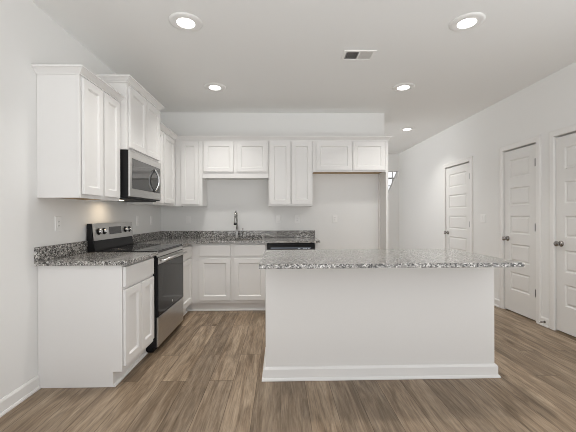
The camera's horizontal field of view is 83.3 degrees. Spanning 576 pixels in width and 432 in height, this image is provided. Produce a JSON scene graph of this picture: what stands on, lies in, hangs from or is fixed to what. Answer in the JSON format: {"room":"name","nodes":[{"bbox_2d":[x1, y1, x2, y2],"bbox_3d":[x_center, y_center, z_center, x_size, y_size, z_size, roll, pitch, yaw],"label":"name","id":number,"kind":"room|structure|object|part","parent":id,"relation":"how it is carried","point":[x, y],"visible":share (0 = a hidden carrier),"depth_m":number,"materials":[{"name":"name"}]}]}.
{"room":"kitchen","nodes":[
{"label":"kitchen","id":0,"kind":"room"},
{"bbox_2d":[0,0,160,398],"bbox_3d":[-1.876,-0.140,2.912,0.120,2.755,3.913,0,0,-1],"label":"wall","id":1,"kind":"structure","parent":0,"point":[29,35],"depth_m":2.22,"materials":[{"name":"white paint"}]},
{"bbox_2d":[0,375,40,417],"bbox_3d":[-1.770,1.190,1.642,0.022,0.097,1.365,0,0,-1],"label":"baseboard","id":2,"kind":"structure","parent":1,"relation":"attached to","point":[7,403],"depth_m":2.14,"materials":[{"name":"white paint"}]},
{"bbox_2d":[55,216,60,230],"bbox_3d":[-1.802,0.061,2.542,0.008,0.116,0.072,0,0,-1],"label":"wall outlet","id":3,"kind":"object","parent":1,"relation":"attached to","point":[57,218],"visible":1,"depth_m":2.54,"materials":[{"name":"white plastic"}]},
{"bbox_2d":[34,241,86,261],"bbox_3d":[-1.796,0.273,2.595,0.020,0.102,0.605,0,0,-1],"label":"backsplash","id":4,"kind":"structure","parent":1,"relation":"attached to","point":[41,253],"depth_m":2.52,"materials":[{"name":"stone"}]},
{"bbox_2d":[37,74,119,200],"bbox_3d":[-1.645,-0.585,2.612,0.325,0.905,0.576,0,0,-1],"label":"upper cabinet","id":5,"kind":"object","parent":1,"relation":"attached to","point":[78,123],"visible":1,"depth_m":2.33,"materials":[{"name":"white paint"}]},
{"bbox_2d":[31,64,124,101],"bbox_3d":[-1.631,-1.042,2.588,0.356,0.048,0.626,0,0,-1],"label":"crown molding","id":6,"kind":"structure","parent":5,"relation":"attached to","point":[76,69],"depth_m":2.32,"materials":[{"name":"white paint"}]},
{"bbox_3d":[-1.663,-0.143,2.614,0.280,0.003,0.540,0,0,-1],"label":"panel","id":7,"kind":"part","parent":5,"relation":"part of","materials":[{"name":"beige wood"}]},
{"bbox_3d":[-1.488,-0.581,2.474,0.018,0.844,0.256,0,0,-1],"label":"door","id":8,"kind":"part","parent":5,"relation":"part of","materials":[{"name":"white paint"}]},
{"bbox_3d":[-1.514,-0.586,2.615,0.019,0.905,0.576,0,0,-1],"label":"frame","id":9,"kind":"part","parent":5,"relation":"part of","materials":[{"name":"white paint"}]},
{"bbox_3d":[-1.495,-0.581,2.750,0.018,0.844,0.247,0,0,-1],"label":"door","id":10,"kind":"part","parent":5,"relation":"part of","materials":[{"name":"white paint"}]},
{"bbox_2d":[106,82,159,161],"bbox_3d":[-1.630,-0.904,3.287,0.390,0.609,0.768,0,0,-1],"label":"upper cabinet","id":11,"kind":"object","parent":1,"relation":"attached to","point":[139,119],"visible":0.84,"depth_m":3.11,"materials":[{"name":"white paint"}]},
{"bbox_2d":[96,74,164,110],"bbox_3d":[-1.616,-1.222,3.287,0.422,0.049,0.873,0,0,-1],"label":"crown molding","id":12,"kind":"structure","parent":11,"relation":"attached to","point":[129,79],"depth_m":2.97,"materials":[{"name":"white paint"}]},
{"bbox_3d":[-1.440,-0.895,3.111,0.018,0.550,0.358,0,0,-1],"label":"door","id":13,"kind":"part","parent":11,"relation":"part of","materials":[{"name":"white paint"}]},
{"bbox_2d":[120,150,160,201],"bbox_3d":[-1.597,-0.374,3.288,0.449,0.444,0.764,0,0,-1],"label":"microwave","id":14,"kind":"object","parent":11,"relation":"attached to","point":[140,176],"visible":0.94,"depth_m":3.12,"materials":[{"name":"silver metal"}]},
{"bbox_3d":[-1.411,-0.378,3.486,0.068,0.251,0.025,0,0,-1],"label":"handle","id":15,"kind":"part","parent":14,"relation":"part of","materials":[{"name":"silver metal"}]},
{"bbox_3d":[-1.466,-0.904,3.291,0.019,0.609,0.768,0,0,-1],"label":"frame","id":16,"kind":"part","parent":11,"relation":"part of","materials":[{"name":"white paint"}]},
{"bbox_3d":[-1.448,-0.895,3.479,0.018,0.550,0.358,0,0,-1],"label":"door","id":17,"kind":"part","parent":11,"relation":"part of","materials":[{"name":"white paint"}]},
{"bbox_2d":[132,231,161,242],"bbox_3d":[-1.834,0.271,4.200,0.020,0.102,1.058,0,0,-1],"label":"backsplash","id":18,"kind":"structure","parent":1,"relation":"attached to","point":[142,237],"depth_m":4.17,"materials":[{"name":"stone"}]},
{"bbox_2d":[126,130,174,205],"bbox_3d":[-1.680,-0.594,4.060,0.325,0.920,0.773,0,0,-1],"label":"upper cabinet","id":19,"kind":"object","parent":1,"relation":"attached to","point":[167,144],"visible":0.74,"depth_m":4.08,"materials":[{"name":"white paint"}]},
{"bbox_3d":[-1.521,-0.588,3.821,0.018,0.856,0.248,0,0,-1],"label":"door","id":20,"kind":"part","parent":19,"relation":"part of","materials":[{"name":"white paint"}]},
{"bbox_3d":[-1.549,-0.595,4.063,0.019,0.920,0.773,0,0,-1],"label":"frame","id":21,"kind":"part","parent":19,"relation":"part of","materials":[{"name":"white paint"}]},
{"bbox_3d":[-1.529,-0.589,4.172,0.018,0.856,0.390,0,0,-1],"label":"door","id":22,"kind":"part","parent":19,"relation":"part of","materials":[{"name":"white paint"}]},
{"bbox_2d":[161,112,384,249],"bbox_3d":[-0.210,-0.147,4.849,3.303,2.755,0.120,0,0,-1],"label":"wall","id":23,"kind":"structure","parent":0,"point":[353,198],"depth_m":4.79,"materials":[{"name":"white paint"}]},
{"bbox_2d":[175,141,206,206],"bbox_3d":[-1.367,-0.596,4.596,0.367,0.920,0.325,0,0,-1],"label":"upper cabinet","id":24,"kind":"object","parent":23,"relation":"attached to","point":[191,188],"visible":0.98,"depth_m":4.45,"materials":[{"name":"white paint"}]},
{"bbox_3d":[-1.345,-0.590,4.444,0.238,0.856,0.018,0,0,-1],"label":"door","id":25,"kind":"part","parent":24,"relation":"part of","materials":[{"name":"white paint"}]},
{"bbox_2d":[202,141,268,179],"bbox_3d":[-0.729,-0.791,4.612,0.907,0.534,0.325,0,0,-1],"label":"upper cabinet","id":26,"kind":"object","parent":23,"relation":"attached to","point":[221,160],"visible":0.99,"depth_m":4.46,"materials":[{"name":"white paint"}]},
{"bbox_3d":[-0.953,-0.814,4.453,0.408,0.411,0.018,0,0,-1],"label":"door","id":27,"kind":"part","parent":26,"relation":"part of","materials":[{"name":"white paint"}]},
{"bbox_3d":[-0.728,-0.534,4.631,0.875,0.003,0.280,0,0,-1],"label":"panel","id":28,"kind":"part","parent":26,"relation":"part of","materials":[{"name":"white paint"}]},
{"bbox_3d":[-0.494,-0.815,4.463,0.406,0.411,0.018,0,0,-1],"label":"door","id":29,"kind":"part","parent":26,"relation":"part of","materials":[{"name":"white paint"}]},
{"bbox_2d":[162,230,314,237],"bbox_3d":[-0.729,0.267,4.766,2.256,0.102,0.020,0,0,-1],"label":"backsplash","id":30,"kind":"structure","parent":23,"relation":"attached to","point":[275,233],"depth_m":4.76,"materials":[{"name":"stone"}]},
{"bbox_2d":[276,215,279,222],"bbox_3d":[-0.148,0.049,4.786,0.072,0.116,0.008,0,0,-1],"label":"light switch","id":31,"kind":"object","parent":23,"relation":"attached to","point":[277,216],"visible":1,"depth_m":4.79,"materials":[{"name":"white plastic"}]},
{"bbox_2d":[268,141,312,206],"bbox_3d":[0.032,-0.600,4.630,0.610,0.920,0.325,0,0,-1],"label":"upper cabinet","id":32,"kind":"object","parent":23,"relation":"attached to","point":[290,162],"visible":0.99,"depth_m":4.47,"materials":[{"name":"white paint"}]},
{"bbox_3d":[-0.109,-0.594,4.473,0.284,0.856,0.018,0,0,-1],"label":"door","id":33,"kind":"part","parent":32,"relation":"part of","materials":[{"name":"white paint"}]},
{"bbox_3d":[0.189,-0.595,4.480,0.280,0.856,0.018,0,0,-1],"label":"door","id":34,"kind":"part","parent":32,"relation":"part of","materials":[{"name":"white paint"}]},
{"bbox_2d":[312,141,385,174],"bbox_3d":[0.849,-0.839,4.649,1.022,0.448,0.325,0,0,-1],"label":"upper cabinet","id":35,"kind":"object","parent":23,"relation":"attached to","point":[329,157],"visible":0.94,"depth_m":4.50,"materials":[{"name":"white paint"}]},
{"bbox_2d":[160,122,392,140],"bbox_3d":[-0.044,-1.070,4.251,3.096,0.060,0.776,0,0,-7],"label":"crown molding","id":36,"kind":"structure","parent":35,"relation":"attached to","point":[163,128],"depth_m":4.45,"materials":[{"name":"white paint"}]},
{"bbox_3d":[0.637,-0.829,4.491,0.494,0.390,0.018,0,0,-1],"label":"door","id":37,"kind":"part","parent":35,"relation":"part of","materials":[{"name":"white paint"}]},
{"bbox_3d":[0.850,-0.625,4.668,0.990,0.003,0.280,0,0,-1],"label":"panel","id":38,"kind":"part","parent":35,"relation":"part of","materials":[{"name":"beige wood"}]},
{"bbox_3d":[1.128,-0.831,4.502,0.448,0.390,0.018,0,0,-1],"label":"door","id":39,"kind":"part","parent":35,"relation":"part of","materials":[{"name":"white paint"}]},
{"bbox_2d":[0,306,575,431],"bbox_3d":[0.497,1.278,4.315,4.922,0.100,9.800,0,0,-1],"label":"floor","id":40,"kind":"structure","parent":0,"point":[206,375],"depth_m":2.20,"materials":[{"name":"brown wood"}]},
{"bbox_2d":[38,257,153,387],"bbox_3d":[-1.493,0.795,2.618,0.620,0.882,0.571,0,0,-1],"label":"base cabinet","id":41,"kind":"object","parent":40,"relation":"on","point":[96,323],"visible":0.99,"depth_m":2.33,"materials":[{"name":"white paint"}]},
{"bbox_2d":[34,241,157,265],"bbox_3d":[-1.482,0.287,2.602,0.648,0.132,0.605,0,0,-1],"label":"countertop","id":42,"kind":"structure","parent":41,"relation":"on","point":[74,253],"depth_m":2.46,"materials":[{"name":"stone"}]},
{"bbox_3d":[-1.261,1.226,2.624,0.014,0.018,0.571,0,0,-1],"label":"shoe molding","id":43,"kind":"part","parent":41,"relation":"part of","materials":[{"name":"white paint"}]},
{"bbox_3d":[-1.189,0.811,2.485,0.018,0.550,0.270,0,0,-1],"label":"door","id":44,"kind":"part","parent":41,"relation":"part of","materials":[{"name":"white paint"}]},
{"bbox_3d":[-1.193,0.442,2.615,0.018,0.144,0.531,0,0,-1],"label":"drawer","id":45,"kind":"part","parent":41,"relation":"part of","materials":[{"name":"white paint"}]},
{"bbox_3d":[-1.196,0.811,2.756,0.018,0.550,0.250,0,0,-1],"label":"door","id":46,"kind":"part","parent":41,"relation":"part of","materials":[{"name":"white paint"}]},
{"bbox_2d":[87,222,186,352],"bbox_3d":[-1.468,0.650,3.293,0.684,1.168,0.765,0,0,-1],"label":"range","id":47,"kind":"object","parent":40,"relation":"on","point":[101,237],"visible":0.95,"depth_m":3.16,"materials":[{"name":"silver metal"}]},
{"bbox_2d":[95,244,181,252],"bbox_3d":[-1.464,0.325,3.292,0.548,0.021,0.765,0,0,-1],"label":"cooktop","id":48,"kind":"object","parent":47,"relation":"in","point":[160,248],"depth_m":3.18,"materials":[{"name":"black glass"}]},
{"bbox_3d":[-1.187,0.645,3.299,0.014,0.536,0.758,0,0,-1],"label":"oven door","id":49,"kind":"part","parent":47,"relation":"part of","materials":[{"name":"black glass"}]},
{"bbox_3d":[-1.190,0.355,3.299,0.010,0.036,0.756,0,0,-1],"label":"trim","id":50,"kind":"part","parent":47,"relation":"part of","materials":[{"name":"silver metal"}]},
{"bbox_3d":[-1.186,1.052,3.300,0.014,0.262,0.758,0,0,-1],"label":"drawer","id":51,"kind":"part","parent":47,"relation":"part of","materials":[{"name":"silver metal"}]},
{"bbox_3d":[-1.180,0.674,3.300,0.003,0.467,0.749,0,0,-1],"label":"glass","id":52,"kind":"part","parent":47,"relation":"part of","materials":[{"name":"black glass"}]},
{"bbox_3d":[-1.154,0.407,3.300,0.054,0.024,0.714,0,0,-1],"label":"handle","id":53,"kind":"part","parent":47,"relation":"part of","materials":[{"name":"silver metal"}]},
{"bbox_2d":[183,245,191,315],"bbox_3d":[-1.524,0.793,3.918,0.620,0.882,0.477,0,0,-1],"label":"base cabinet","id":54,"kind":"object","parent":40,"relation":"on","point":[187,260],"visible":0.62,"depth_m":3.95,"materials":[{"name":"white paint"}]},
{"bbox_3d":[-1.224,0.441,3.905,0.018,0.144,0.413,0,0,-1],"label":"drawer","id":55,"kind":"part","parent":54,"relation":"part of","materials":[{"name":"white paint"}]},
{"bbox_2d":[186,243,266,310],"bbox_3d":[-0.843,0.791,4.463,1.122,0.882,0.620,0,0,-1],"label":"base cabinet","id":56,"kind":"object","parent":40,"relation":"on","point":[225,276],"visible":0.8,"depth_m":4.17,"materials":[{"name":"white paint"}]},
{"bbox_3d":[-0.939,0.443,4.159,0.402,0.144,0.018,0,0,-1],"label":"drawer","id":57,"kind":"part","parent":56,"relation":"part of","materials":[{"name":"white paint"}]},
{"bbox_3d":[-0.938,0.816,4.160,0.402,0.535,0.018,0,0,-1],"label":"door","id":58,"kind":"part","parent":56,"relation":"part of","materials":[{"name":"white paint"}]},
{"bbox_2d":[132,230,319,246],"bbox_3d":[-0.717,0.282,4.237,2.256,0.132,1.079,0,0,-1],"label":"countertop","id":59,"kind":"structure","parent":56,"relation":"on","point":[186,238],"depth_m":4.62,"materials":[{"name":"stone"}]},
{"bbox_2d":[234,211,242,237],"bbox_3d":[-0.704,0.119,4.603,0.124,0.397,0.219,0,0,-1],"label":"faucet","id":60,"kind":"object","parent":59,"relation":"on","point":[235,213],"visible":1,"depth_m":4.67,"materials":[{"name":"silver metal"}]},
{"bbox_3d":[-0.738,0.059,4.599,0.025,0.278,0.195,0,0,-1],"label":"spout","id":61,"kind":"part","parent":60,"relation":"part of","materials":[{"name":"silver metal"}]},
{"bbox_3d":[-0.836,1.223,4.218,1.122,0.018,0.014,0,0,-1],"label":"shoe molding","id":62,"kind":"part","parent":56,"relation":"part of","materials":[{"name":"white paint"}]},
{"bbox_3d":[-0.838,0.461,4.185,1.122,0.222,0.020,0,0,-1],"label":"frame","id":63,"kind":"part","parent":56,"relation":"part of","materials":[{"name":"white paint"}]},
{"bbox_3d":[-0.493,0.442,4.170,0.402,0.144,0.018,0,0,-1],"label":"drawer","id":64,"kind":"part","parent":56,"relation":"part of","materials":[{"name":"white paint"}]},
{"bbox_3d":[-0.492,0.814,4.170,0.402,0.535,0.018,0,0,-1],"label":"door","id":65,"kind":"part","parent":56,"relation":"part of","materials":[{"name":"white paint"}]},
{"bbox_2d":[267,243,314,249],"bbox_3d":[0.032,0.789,4.465,0.616,0.878,0.601,0,0,-1],"label":"dishwasher","id":66,"kind":"object","parent":40,"relation":"on","point":[270,246],"visible":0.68,"depth_m":4.17,"materials":[{"name":"black metal"}]},
{"bbox_2d":[262,267,500,381],"bbox_3d":[0.699,0.788,2.748,1.807,0.882,0.637,0,0,-1],"label":"kitchen island","id":67,"kind":"object","parent":40,"relation":"on","point":[336,324],"visible":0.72,"depth_m":2.46,"materials":[{"name":"white paint"}]},
{"bbox_3d":[0.700,1.180,2.737,1.807,0.097,0.614,0,0,-1],"label":"baseboard","id":68,"kind":"part","parent":67,"relation":"part of","materials":[{"name":"white paint"}]},
{"bbox_2d":[259,249,524,268],"bbox_3d":[0.688,0.331,2.613,1.782,0.030,0.922,0,0,-1],"label":"island countertop","id":69,"kind":"structure","parent":67,"relation":"on","point":[321,258],"depth_m":2.35,"materials":[{"name":"stone"}]},
{"bbox_2d":[378,141,387,248],"bbox_3d":[1.373,0.080,4.674,0.051,2.289,0.303,0,0,-1],"label":"panel","id":70,"kind":"object","parent":40,"relation":"on","point":[382,178],"visible":0.54,"depth_m":4.63,"materials":[{"name":"white paint"}]},
{"bbox_2d":[32,0,575,153],"bbox_3d":[0.501,-1.576,3.746,4.922,0.100,8.670,0,0,-1],"label":"ceiling","id":71,"kind":"structure","parent":0,"point":[269,56],"depth_m":3.01,"materials":[{"name":"white paint"}]},
{"bbox_2d":[169,12,202,31],"bbox_3d":[-0.801,-1.514,2.540,0.256,0.012,0.256,0,0,-1],"label":"recessed light","id":72,"kind":"object","parent":71,"relation":"in","point":[183,21],"visible":1,"depth_m":2.52,"materials":[{"name":"white plastic"}]},
{"bbox_2d":[204,83,225,90],"bbox_3d":[-0.861,-1.515,3.821,0.256,0.012,0.256,0,0,-1],"label":"recessed light","id":73,"kind":"object","parent":71,"relation":"in","point":[209,86],"visible":1,"depth_m":3.80,"materials":[{"name":"white plastic"}]},
{"bbox_2d":[341,50,376,60],"bbox_3d":[0.665,-1.520,3.070,0.299,0.010,0.190,0,0,-1],"label":"ceiling vent","id":74,"kind":"object","parent":71,"relation":"in","point":[348,55],"visible":1,"depth_m":3.07,"materials":[{"name":"white plastic"}]},
{"bbox_2d":[392,83,414,91],"bbox_3d":[1.369,-1.522,3.840,0.256,0.012,0.256,0,0,-1],"label":"recessed light","id":75,"kind":"object","parent":71,"relation":"in","point":[400,87],"visible":1,"depth_m":3.82,"materials":[{"name":"white plastic"}]},
{"bbox_2d":[399,127,414,130],"bbox_3d":[2.097,-1.527,5.710,0.256,0.012,0.256,0,0,-1],"label":"recessed light","id":76,"kind":"object","parent":71,"relation":"in","point":[405,128],"visible":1,"depth_m":5.70,"materials":[{"name":"white plastic"}]},
{"bbox_2d":[449,12,485,31],"bbox_3d":[1.409,-1.521,2.553,0.256,0.012,0.256,0,0,-1],"label":"recessed light","id":77,"kind":"object","parent":71,"relation":"in","point":[468,21],"visible":1,"depth_m":2.53,"materials":[{"name":"white plastic"}]},
{"bbox_2d":[388,154,398,248],"bbox_3d":[2.055,-0.158,8.061,1.379,2.755,0.120,0,0,-1],"label":"wall","id":78,"kind":"structure","parent":0,"point":[393,159],"depth_m":8.02,"materials":[{"name":"white paint"}]},
{"bbox_2d":[399,62,575,329],"bbox_3d":[2.884,-0.157,4.955,0.130,2.755,6.370,0,0,-1],"label":"wall","id":79,"kind":"structure","parent":0,"point":[548,104],"depth_m":4.59,"materials":[{"name":"white paint"}]},
{"bbox_2d":[443,156,472,252],"bbox_3d":[2.800,0.152,5.376,0.109,2.136,0.881,0,0,-1],"label":"door","id":80,"kind":"structure","parent":79,"relation":"in","point":[457,180],"depth_m":5.35,"materials":[{"name":"white paint"}]},
{"bbox_2d":[494,298,499,306],"bbox_3d":[2.820,1.172,4.631,0.022,0.097,0.610,0,0,-1],"label":"baseboard","id":81,"kind":"structure","parent":79,"relation":"attached to","point":[496,301],"depth_m":4.38,"materials":[{"name":"white paint"}]},
{"bbox_2d":[499,135,541,323],"bbox_3d":[2.834,0.153,3.982,0.109,2.136,0.683,0,0,-1],"label":"door","id":82,"kind":"structure","parent":79,"relation":"in","point":[520,186],"depth_m":3.95,"materials":[{"name":"white paint"}]},
{"bbox_3d":[2.808,0.289,4.188,0.067,0.064,0.064,0,0,-1],"label":"knob","id":83,"kind":"part","parent":82,"relation":"part of","materials":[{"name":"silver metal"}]},
{"bbox_2d":[540,316,548,327],"bbox_3d":[2.845,1.173,3.585,0.022,0.097,0.112,0,0,-1],"label":"baseboard","id":84,"kind":"structure","parent":79,"relation":"attached to","point":[546,324],"depth_m":3.58,"materials":[{"name":"white paint"}]},
{"bbox_2d":[549,124,575,336],"bbox_3d":[2.855,0.154,3.094,0.109,2.136,0.866,0,0,-1],"label":"door","id":85,"kind":"structure","parent":79,"relation":"in","point":[562,309],"depth_m":3.36,"materials":[{"name":"white paint"}]},
{"bbox_3d":[2.827,0.290,3.391,0.067,0.064,0.064,0,0,-1],"label":"knob","id":86,"kind":"part","parent":85,"relation":"part of","materials":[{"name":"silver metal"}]},
{"bbox_3d":[2.451,-0.533,8.460,2.432,3.500,0.900,0,0,-1],"label":"wall","id":87,"kind":"structure","parent":0,"visible":0},
{"bbox_2d":[388,172,395,189],"bbox_3d":[2.841,-1.059,8.834,0.790,1.350,0.070,0,0,-1],"label":"window","id":88,"kind":"structure","parent":87,"relation":"in","point":[391,175],"depth_m":8.84,"materials":[{"name":"white paint"}]}
]}

